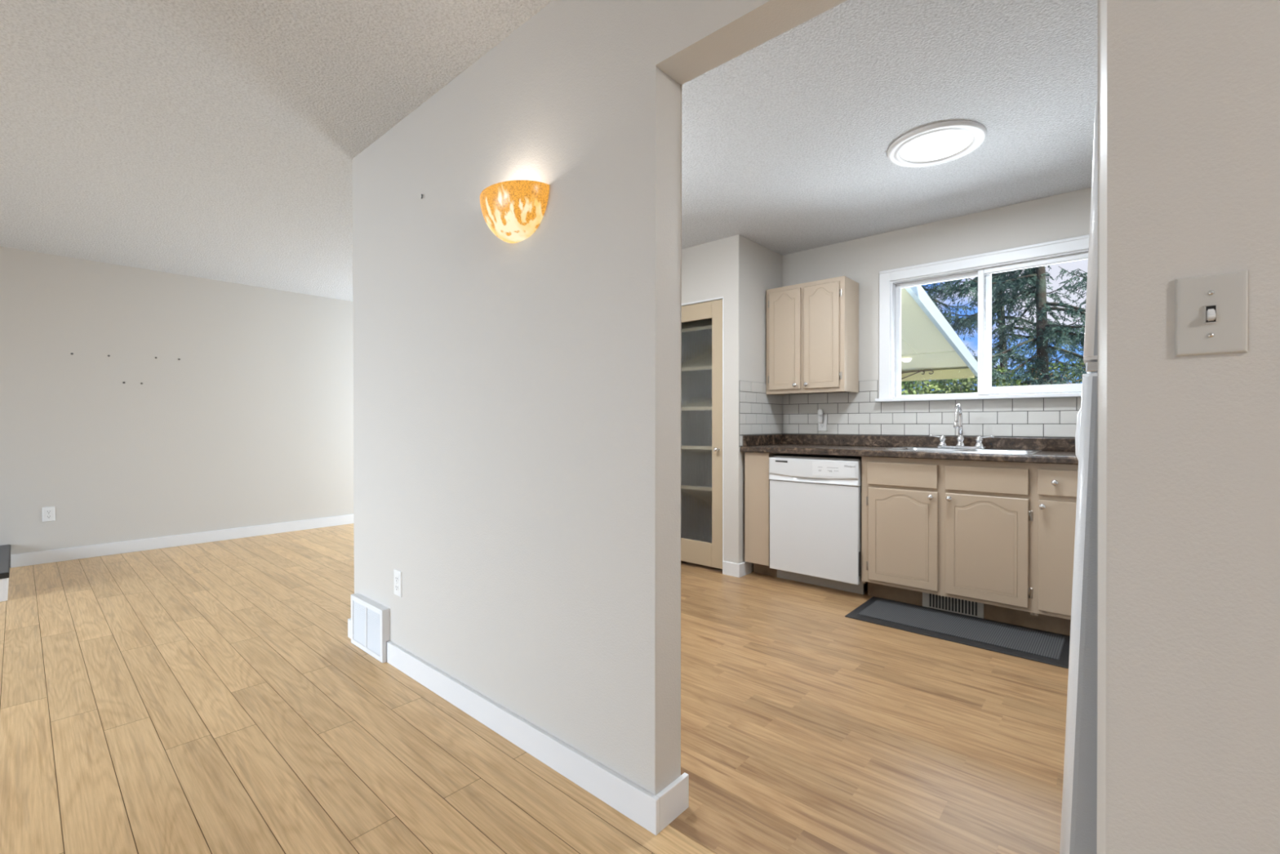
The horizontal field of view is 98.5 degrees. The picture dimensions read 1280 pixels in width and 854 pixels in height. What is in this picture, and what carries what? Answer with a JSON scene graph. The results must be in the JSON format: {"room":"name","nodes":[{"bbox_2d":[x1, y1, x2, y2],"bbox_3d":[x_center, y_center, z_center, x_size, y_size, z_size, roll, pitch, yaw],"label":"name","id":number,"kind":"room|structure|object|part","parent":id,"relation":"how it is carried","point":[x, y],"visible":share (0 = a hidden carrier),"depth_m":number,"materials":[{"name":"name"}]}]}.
{"room":"dining room","nodes":[
{"label":"dining room","id":0,"kind":"room"},
{"bbox_2d":[0,246,353,567],"bbox_3d":[-4.631,-0.148,4.499,0.120,2.440,8.040,0,1,42],"label":"wall","id":1,"kind":"structure","parent":0,"point":[252,424],"depth_m":4.87,"materials":[{"name":"grey paint"}]},
{"bbox_2d":[42,506,55,521],"bbox_3d":[-4.675,0.689,4.357,0.007,0.114,0.070,0,1,42],"label":"wall outlet","id":2,"kind":"object","parent":1,"relation":"attached to","point":[48,513],"visible":1,"depth_m":4.36,"materials":[{"name":"white plastic"}]},
{"bbox_2d":[45,509,52,513],"bbox_3d":[-4.673,0.670,4.356,0.002,0.028,0.033,0,1,42],"label":"receptacle","id":3,"kind":"object","parent":2,"relation":"attached to","point":[47,511],"depth_m":4.36,"materials":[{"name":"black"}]},
{"bbox_2d":[10,514,354,567],"bbox_3d":[-3.399,1.013,5.795,0.016,0.100,4.240,0,1,42],"label":"baseboard","id":4,"kind":"structure","parent":1,"relation":"attached to","point":[29,558],"depth_m":4.88,"materials":[{"name":"white wood"}]},
{"bbox_2d":[0,523,1068,853],"bbox_3d":[-1.144,1.148,1.422,9.190,0.121,7.800,0,1,42],"label":"floor","id":5,"kind":"structure","parent":0,"point":[214,697],"depth_m":1.96,"materials":[{"name":"brown wood"}]},
{"bbox_2d":[0,544,10,601],"bbox_3d":[-4.932,0.991,3.172,1.195,0.180,1.721,0,1,42],"label":"raised hearth","id":6,"kind":"object","parent":5,"relation":"on","point":[5,550],"visible":1,"depth_m":3.50,"materials":[{"name":"white"}]},
{"bbox_2d":[744,452,786,577],"bbox_3d":[1.022,0.623,4.117,0.192,0.890,0.597,0,1,42],"label":"end panel","id":7,"kind":"object","parent":5,"relation":"on","point":[757,481],"visible":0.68,"depth_m":3.90,"materials":[{"name":"beige paint"}]},
{"bbox_3d":[0.830,0.573,3.900,0.192,0.787,0.018,0,1,42],"label":"panel","id":8,"kind":"part","parent":7,"relation":"part of","materials":[{"name":"beige paint"}]},
{"bbox_3d":[1.091,0.573,4.068,0.017,0.785,0.578,0,1,42],"label":"panel","id":9,"kind":"part","parent":7,"relation":"part of","materials":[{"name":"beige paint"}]},
{"bbox_2d":[768,453,867,594],"bbox_3d":[1.303,0.634,3.816,0.627,0.871,0.566,0,1,42],"label":"dishwasher","id":10,"kind":"object","parent":5,"relation":"on","point":[815,500],"visible":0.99,"depth_m":3.59,"materials":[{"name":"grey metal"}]},
{"bbox_3d":[1.131,0.287,3.618,0.612,0.154,0.042,0,1,42],"label":"control panel","id":11,"kind":"part","parent":10,"relation":"part of","materials":[{"name":"white plastic"}]},
{"bbox_3d":[1.134,0.673,3.623,0.608,0.610,0.037,0,1,42],"label":"door","id":12,"kind":"part","parent":10,"relation":"part of","materials":[{"name":"white metal"}]},
{"bbox_3d":[1.206,1.011,3.727,0.603,0.118,0.020,0,1,42],"label":"toe panel","id":13,"kind":"part","parent":10,"relation":"part of","materials":[{"name":"grey metal"}]},
{"bbox_2d":[861,456,1035,628],"bbox_3d":[1.880,0.627,3.332,0.875,0.890,0.635,0,1,42],"label":"base cabinet","id":14,"kind":"object","parent":5,"relation":"on","point":[963,530],"visible":0.99,"depth_m":3.08,"materials":[{"name":"beige paint"}]},
{"bbox_3d":[1.544,0.282,3.257,0.387,0.136,0.018,0,1,42],"label":"drawer","id":15,"kind":"part","parent":14,"relation":"part of","materials":[{"name":"beige paint"}]},
{"bbox_3d":[1.548,0.652,3.257,0.385,0.564,0.018,0,1,42],"label":"door","id":16,"kind":"part","parent":14,"relation":"part of","materials":[{"name":"beige paint"}]},
{"bbox_3d":[1.650,0.399,3.131,0.031,0.031,0.032,0,1,42],"label":"knob","id":17,"kind":"part","parent":14,"relation":"part of","materials":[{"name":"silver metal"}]},
{"bbox_3d":[1.721,0.399,3.068,0.031,0.031,0.032,0,1,42],"label":"knob","id":18,"kind":"part","parent":14,"relation":"part of","materials":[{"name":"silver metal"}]},
{"bbox_2d":[922,591,983,618],"bbox_3d":[1.805,1.022,3.188,0.315,0.096,0.010,0,1,42],"label":"floor register","id":19,"kind":"object","parent":14,"relation":"attached to","point":[971,608],"visible":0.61,"depth_m":3.18,"materials":[{"name":"grey metal"}]},
{"bbox_3d":[1.863,0.284,2.975,0.385,0.135,0.018,0,1,42],"label":"drawer","id":20,"kind":"part","parent":14,"relation":"part of","materials":[{"name":"beige paint"}]},
{"bbox_3d":[1.865,0.654,2.976,0.384,0.564,0.018,0,1,42],"label":"door","id":21,"kind":"part","parent":14,"relation":"part of","materials":[{"name":"beige paint"}]},
{"bbox_2d":[844,596,1070,668],"bbox_3d":[1.700,1.070,2.954,1.032,0.010,0.470,0,1,42],"label":"kitchen mat","id":22,"kind":"object","parent":5,"relation":"on","point":[1029,643],"visible":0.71,"depth_m":2.90,"materials":[{"name":"black rubber"}]},
{"bbox_2d":[1033,462,1078,635],"bbox_3d":[2.433,0.630,2.843,0.601,0.890,0.635,0,1,42],"label":"base cabinet","id":23,"kind":"object","parent":5,"relation":"on","point":[1055,485],"visible":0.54,"depth_m":2.78,"materials":[{"name":"beige paint"}]},
{"bbox_2d":[739,434,1078,464],"bbox_3d":[1.796,0.122,3.408,2.327,0.116,0.634,0,1,42],"label":"countertop","id":24,"kind":"structure","parent":23,"relation":"on","point":[1055,450],"depth_m":3.48,"materials":[{"name":"stone"}]},
{"bbox_2d":[928,404,995,448],"bbox_3d":[1.994,-0.005,3.448,0.367,0.280,0.160,0,1,42],"label":"faucet","id":25,"kind":"object","parent":24,"relation":"on","point":[958,411],"visible":1,"depth_m":3.47,"materials":[{"name":"silver metal"}]},
{"bbox_3d":[1.931,0.086,3.573,0.108,0.069,0.051,0,1,42],"label":"lever handle","id":26,"kind":"part","parent":25,"relation":"part of","materials":[{"name":"silver metal"}]},
{"bbox_3d":[1.989,-0.045,3.441,0.033,0.200,0.143,0,1,42],"label":"spout","id":27,"kind":"part","parent":25,"relation":"part of","materials":[{"name":"silver metal"}]},
{"bbox_3d":[2.029,0.085,3.487,0.052,0.072,0.052,0,1,42],"label":"spout","id":28,"kind":"part","parent":25,"relation":"part of","materials":[{"name":"silver metal"}]},
{"bbox_3d":[2.029,0.128,3.487,0.270,0.014,0.056,0,1,42],"label":"deck plate","id":29,"kind":"part","parent":25,"relation":"part of","materials":[{"name":"silver metal"}]},
{"bbox_3d":[2.126,0.087,3.401,0.108,0.069,0.051,0,1,42],"label":"lever handle","id":30,"kind":"part","parent":25,"relation":"part of","materials":[{"name":"silver metal"}]},
{"bbox_2d":[885,446,1042,453],"bbox_3d":[1.935,0.223,3.311,0.746,0.179,0.490,0,1,42],"label":"sink","id":31,"kind":"object","parent":24,"relation":"in","point":[902,448],"visible":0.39,"depth_m":3.33,"materials":[{"name":"white metal"}]},
{"bbox_3d":[2.037,0.403,2.789,0.031,0.031,0.032,0,1,42],"label":"knob","id":32,"kind":"part","parent":23,"relation":"part of","materials":[{"name":"silver metal"}]},
{"bbox_3d":[2.074,0.279,2.755,0.031,0.031,0.032,0,1,42],"label":"knob","id":33,"kind":"part","parent":23,"relation":"part of","materials":[{"name":"silver metal"}]},
{"bbox_3d":[2.244,0.281,2.637,0.553,0.130,0.018,0,1,42],"label":"drawer","id":34,"kind":"part","parent":23,"relation":"part of","materials":[{"name":"beige paint"}]},
{"bbox_3d":[2.141,0.655,2.732,0.270,0.564,0.018,0,1,42],"label":"door","id":35,"kind":"part","parent":23,"relation":"part of","materials":[{"name":"beige paint"}]},
{"bbox_2d":[1059,102,1097,853],"bbox_3d":[1.321,0.237,1.056,0.800,1.699,0.720,0,1,42],"label":"refrigerator","id":36,"kind":"object","parent":5,"relation":"on","point":[1078,832],"visible":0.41,"depth_m":1.02,"materials":[{"name":"grey metal"}]},
{"bbox_3d":[1.230,0.025,1.516,0.052,0.232,0.020,3,2,41],"label":"door handle","id":37,"kind":"part","parent":36,"relation":"part of","materials":[{"name":"white plastic"}]},
{"bbox_3d":[1.065,0.439,1.284,0.067,1.080,0.720,3,2,41],"label":"fridge door","id":38,"kind":"part","parent":36,"relation":"part of","materials":[{"name":"white metal"}]},
{"bbox_3d":[1.085,-0.363,1.261,0.067,0.475,0.720,3,2,41],"label":"freezer door","id":39,"kind":"part","parent":36,"relation":"part of","materials":[{"name":"white metal"}]},
{"bbox_2d":[0,0,1097,301],"bbox_3d":[-1.147,-1.426,1.405,9.590,0.150,8.200,0,1,42],"label":"ceiling","id":40,"kind":"structure","parent":0,"point":[214,140],"depth_m":2.42,"materials":[{"name":"white paint"}]},
{"bbox_2d":[887,120,986,167],"bbox_3d":[1.423,-1.352,2.656,0.424,0.018,0.424,0,1,42],"label":"ceiling light","id":41,"kind":"object","parent":40,"relation":"attached to","point":[940,143],"visible":1,"depth_m":2.62,"materials":[{"name":"white"}]},
{"bbox_2d":[899,130,973,161],"bbox_3d":[1.423,-1.349,2.656,0.312,0.008,0.312,0,1,42],"label":"diffuser","id":42,"kind":"object","parent":41,"relation":"attached to","point":[934,145],"depth_m":2.64,"materials":[{"name":"white"}]},
{"bbox_2d":[681,234,745,563],"bbox_3d":[0.443,-0.151,4.220,0.777,2.440,0.090,0,1,42],"label":"wall","id":43,"kind":"structure","parent":0,"point":[716,268],"depth_m":3.98,"materials":[{"name":"grey paint"}]},
{"bbox_2d":[680,299,722,568],"bbox_3d":[0.370,0.053,4.218,0.610,1.972,0.085,0,1,42],"label":"door","id":44,"kind":"structure","parent":43,"relation":"in","point":[701,404],"depth_m":4.16,"materials":[{"name":"beige paint"}]},
{"bbox_3d":[0.385,0.027,4.235,0.422,1.672,0.007,0,1,42],"label":"reeded pane","id":45,"kind":"part","parent":44,"relation":"part of","materials":[{"name":"clear glass"}]},
{"bbox_3d":[0.560,0.165,4.028,0.030,0.030,0.050,0,1,42],"label":"knob","id":46,"kind":"part","parent":44,"relation":"part of","materials":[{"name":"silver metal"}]},
{"bbox_2d":[681,296,724,560],"bbox_3d":[0.403,0.060,4.255,0.628,2.018,0.093,0,1,42],"label":"trim","id":47,"kind":"structure","parent":43,"relation":"attached to","point":[717,298],"depth_m":4.02,"materials":[{"name":"white wood"}]},
{"bbox_2d":[745,237,782,571],"bbox_3d":[0.918,-0.152,4.239,0.090,2.440,0.568,0,1,42],"label":"wall","id":48,"kind":"structure","parent":0,"point":[763,265],"depth_m":4.12,"materials":[{"name":"grey paint"}]},
{"bbox_2d":[722,560,751,577],"bbox_3d":[0.710,1.022,4.026,0.142,0.095,0.171,0,1,42],"label":"baseboard","id":49,"kind":"structure","parent":48,"relation":"attached to","point":[738,570],"depth_m":3.97,"materials":[{"name":"white wood"}]},
{"bbox_2d":[738,380,782,446],"bbox_3d":[0.927,-0.097,4.176,0.008,0.475,0.652,0,1,42],"label":"backsplash","id":50,"kind":"structure","parent":48,"relation":"attached to","point":[760,413],"depth_m":4.12,"materials":[{"name":"grey tile"}]},
{"bbox_2d":[352,0,1279,853],"bbox_3d":[0.731,-0.130,0.945,5.759,2.440,0.116,0,1,42],"label":"wall partition","id":51,"kind":"structure","parent":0,"point":[517,406],"depth_m":1.52,"materials":[{"name":"grey paint"}]},
{"bbox_2d":[347,617,351,638],"bbox_3d":[-1.425,1.032,2.852,0.090,0.095,0.131,0,1,42],"label":"baseboard","id":52,"kind":"structure","parent":51,"relation":"attached to","point":[348,619],"depth_m":2.82,"materials":[{"name":"white"}]},
{"bbox_2d":[351,592,389,662],"bbox_3d":[-1.302,0.959,2.652,0.358,0.242,0.034,0,1,42],"label":"air vent","id":53,"kind":"object","parent":51,"relation":"in","point":[370,620],"visible":1,"depth_m":2.62,"materials":[{"name":"white"}]},
{"bbox_2d":[393,568,401,597],"bbox_3d":[-1.094,0.704,2.484,0.070,0.114,0.007,0,1,42],"label":"wall outlet","id":54,"kind":"object","parent":51,"relation":"attached to","point":[397,574],"visible":1,"depth_m":2.48,"materials":[{"name":"white plastic"}]},
{"bbox_2d":[395,575,398,582],"bbox_3d":[-1.095,0.684,2.483,0.033,0.028,0.002,0,1,42],"label":"receptacle","id":55,"kind":"object","parent":54,"relation":"attached to","point":[396,576],"depth_m":2.48,"materials":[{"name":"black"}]},
{"bbox_2d":[395,583,399,591],"bbox_3d":[-1.095,0.723,2.483,0.033,0.028,0.002,0,1,42],"label":"receptacle","id":56,"kind":"object","parent":54,"relation":"attached to","point":[397,585],"depth_m":2.48,"materials":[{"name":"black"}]},
{"bbox_2d":[480,180,549,243],"bbox_3d":[-0.447,-0.702,1.824,0.310,0.148,0.122,0,1,42],"label":"wall sconce","id":57,"kind":"object","parent":51,"relation":"attached to","point":[513,211],"visible":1,"depth_m":1.77,"materials":[{"name":"orange glass"}]},
{"bbox_2d":[386,640,688,835],"bbox_3d":[-0.512,1.037,2.054,1.612,0.095,0.147,0,1,42],"label":"baseboard","id":58,"kind":"structure","parent":51,"relation":"attached to","point":[653,812],"depth_m":1.73,"materials":[{"name":"white"}]},
{"bbox_2d":[1174,270,1248,356],"bbox_3d":[0.812,-0.161,0.784,0.072,0.114,0.017,0,1,42],"label":"light switch","id":59,"kind":"object","parent":51,"relation":"attached to","point":[1211,310],"visible":1,"depth_m":0.78,"materials":[{"name":"grey plastic"}]},
{"bbox_2d":[782,187,1091,444],"bbox_3d":[2.720,-0.146,3.116,5.659,2.440,0.140,0,1,42],"label":"wall","id":60,"kind":"structure","parent":0,"point":[1065,215],"depth_m":3.73,"materials":[{"name":"grey paint"}]},
{"bbox_2d":[766,275,858,395],"bbox_3d":[1.260,-0.646,4.084,0.600,0.795,0.321,0,1,42],"label":"upper cabinet","id":61,"kind":"object","parent":60,"relation":"attached to","point":[812,327],"visible":1,"depth_m":3.95,"materials":[{"name":"beige paint"}]},
{"bbox_3d":[1.073,-0.644,4.089,0.250,0.734,0.018,0,1,42],"label":"door","id":62,"kind":"part","parent":61,"relation":"part of","materials":[{"name":"beige paint"}]},
{"bbox_3d":[1.283,-0.643,3.903,0.257,0.734,0.018,0,1,42],"label":"door","id":63,"kind":"part","parent":61,"relation":"part of","materials":[{"name":"beige paint"}]},
{"bbox_2d":[817,414,826,431],"bbox_3d":[1.387,-0.030,4.188,0.070,0.122,0.007,0,1,42],"label":"wall outlet","id":64,"kind":"object","parent":60,"relation":"attached to","point":[821,426],"visible":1,"depth_m":4.18,"materials":[{"name":"white plastic"}]},
{"bbox_2d":[817,408,823,422],"bbox_3d":[1.365,-0.086,4.170,0.042,0.108,0.046,0,1,42],"label":"night light","id":65,"kind":"object","parent":64,"relation":"attached to","point":[820,412],"visible":1,"depth_m":4.16,"materials":[{"name":"white plastic"}]},
{"bbox_3d":[1.364,-0.115,4.168,0.042,0.050,0.042,0,1,42],"label":"lamp shade","id":66,"kind":"part","parent":65,"relation":"part of","materials":[{"name":"white plastic"}]},
{"bbox_2d":[782,380,1081,437],"bbox_3d":[2.210,-0.134,3.469,2.850,0.393,0.008,0,1,42],"label":"backsplash","id":67,"kind":"structure","parent":60,"relation":"attached to","point":[848,413],"depth_m":3.73,"materials":[{"name":"grey tile"}]},
{"bbox_2d":[875,235,1088,401],"bbox_3d":[2.215,-0.636,3.509,1.328,0.921,0.196,0,1,42],"label":"window","id":68,"kind":"structure","parent":60,"relation":"in","point":[982,266],"depth_m":3.54,"materials":[{"name":"white plastic"}]},
{"bbox_3d":[2.041,-0.607,3.734,0.578,0.812,0.036,0,1,42],"label":"fixed sash","id":69,"kind":"part","parent":68,"relation":"part of","materials":[{"name":"white plastic"}]},
{"bbox_3d":[2.415,-0.607,3.349,0.623,0.806,0.036,0,1,42],"label":"sliding sash","id":70,"kind":"part","parent":68,"relation":"part of","materials":[{"name":"white plastic"}]},
{"label":"outside","id":71,"kind":"structure","parent":0,"visible":0},
{"bbox_3d":[41.265,2.049,46.624,120.000,0.100,115.500,0,1,42],"label":"ground","id":72,"kind":"structure","parent":71,"visible":0},
{"bbox_2d":[901,379,946,395],"bbox_3d":[4.098,0.692,8.780,2.040,3.196,1.525,0,1,42],"label":"leafy shrub","id":73,"kind":"object","parent":72,"relation":"on","point":[915,384],"visible":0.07,"depth_m":8.43,"materials":[{"name":"green plant"}]},
{"bbox_2d":[902,281,977,395],"bbox_3d":[6.182,-3.708,11.941,4.550,12.060,4.874,0,0,30],"label":"spruce tree","id":74,"kind":"object","parent":72,"relation":"on","point":[930,293],"visible":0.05,"depth_m":11.95,"materials":[{"name":"green plant"}]},
{"bbox_2d":[924,363,1030,395],"bbox_3d":[5.069,0.669,8.339,2.074,3.246,1.490,0,1,42],"label":"leafy shrub","id":75,"kind":"object","parent":72,"relation":"on","point":[964,382],"visible":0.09,"depth_m":8.21,"materials":[{"name":"green plant"}]},
{"bbox_2d":[924,271,1087,393],"bbox_3d":[6.664,-3.226,10.332,3.894,11.004,3.686,0,1,-43],"label":"spruce tree","id":76,"kind":"object","parent":72,"relation":"on","point":[1002,344],"visible":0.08,"depth_m":9.93,"materials":[{"name":"green plant"}]},
{"bbox_2d":[928,265,1086,395],"bbox_3d":[5.923,-2.963,8.397,3.754,10.504,4.115,0,0,4],"label":"spruce tree","id":77,"kind":"object","parent":72,"relation":"on","point":[1045,329],"visible":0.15,"depth_m":8.22,"materials":[{"name":"green plant"}]},
{"bbox_2d":[1016,358,1084,383],"bbox_3d":[8.063,0.502,10.245,3.102,3.552,2.176,0,1,42],"label":"leafy shrub","id":78,"kind":"object","parent":72,"relation":"on","point":[1058,363],"visible":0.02,"depth_m":10.08,"materials":[{"name":"green plant"}]},
{"bbox_2d":[1023,266,1087,383],"bbox_3d":[9.098,-3.726,10.059,4.946,12.005,4.301,0,0,-13],"label":"spruce tree","id":79,"kind":"object","parent":72,"relation":"on","point":[1082,282],"visible":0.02,"depth_m":9.97,"materials":[{"name":"green plant"}]},
{"bbox_3d":[1.982,2.280,6.777,12.000,0.039,3.650,0,1,42],"label":"floor","id":80,"kind":"structure","parent":72,"relation":"on","visible":0},
{"bbox_2d":[901,284,977,381],"bbox_3d":[1.392,0.539,6.431,3.962,3.528,2.810,0,1,42],"label":"neighboring roof","id":81,"kind":"object","parent":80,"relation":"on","point":[927,338],"visible":0.19,"depth_m":5.54,"materials":[{"name":"beige"}]},
{"bbox_2d":[901,357,911,362],"bbox_3d":[2.947,-0.735,6.093,0.104,0.045,0.104,0,1,42],"label":"light","id":82,"kind":"object","parent":81,"relation":"attached to","point":[907,359],"visible":1,"depth_m":6.06,"materials":[{"name":"white"}]},
{"bbox_2d":[901,369,933,379],"bbox_3d":[3.222,-0.604,6.437,0.378,0.110,0.038,0,1,42],"label":"hanger","id":83,"kind":"object","parent":81,"relation":"attached to","point":[925,370],"visible":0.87,"depth_m":6.42,"materials":[{"name":"brown metal"}]}
]}

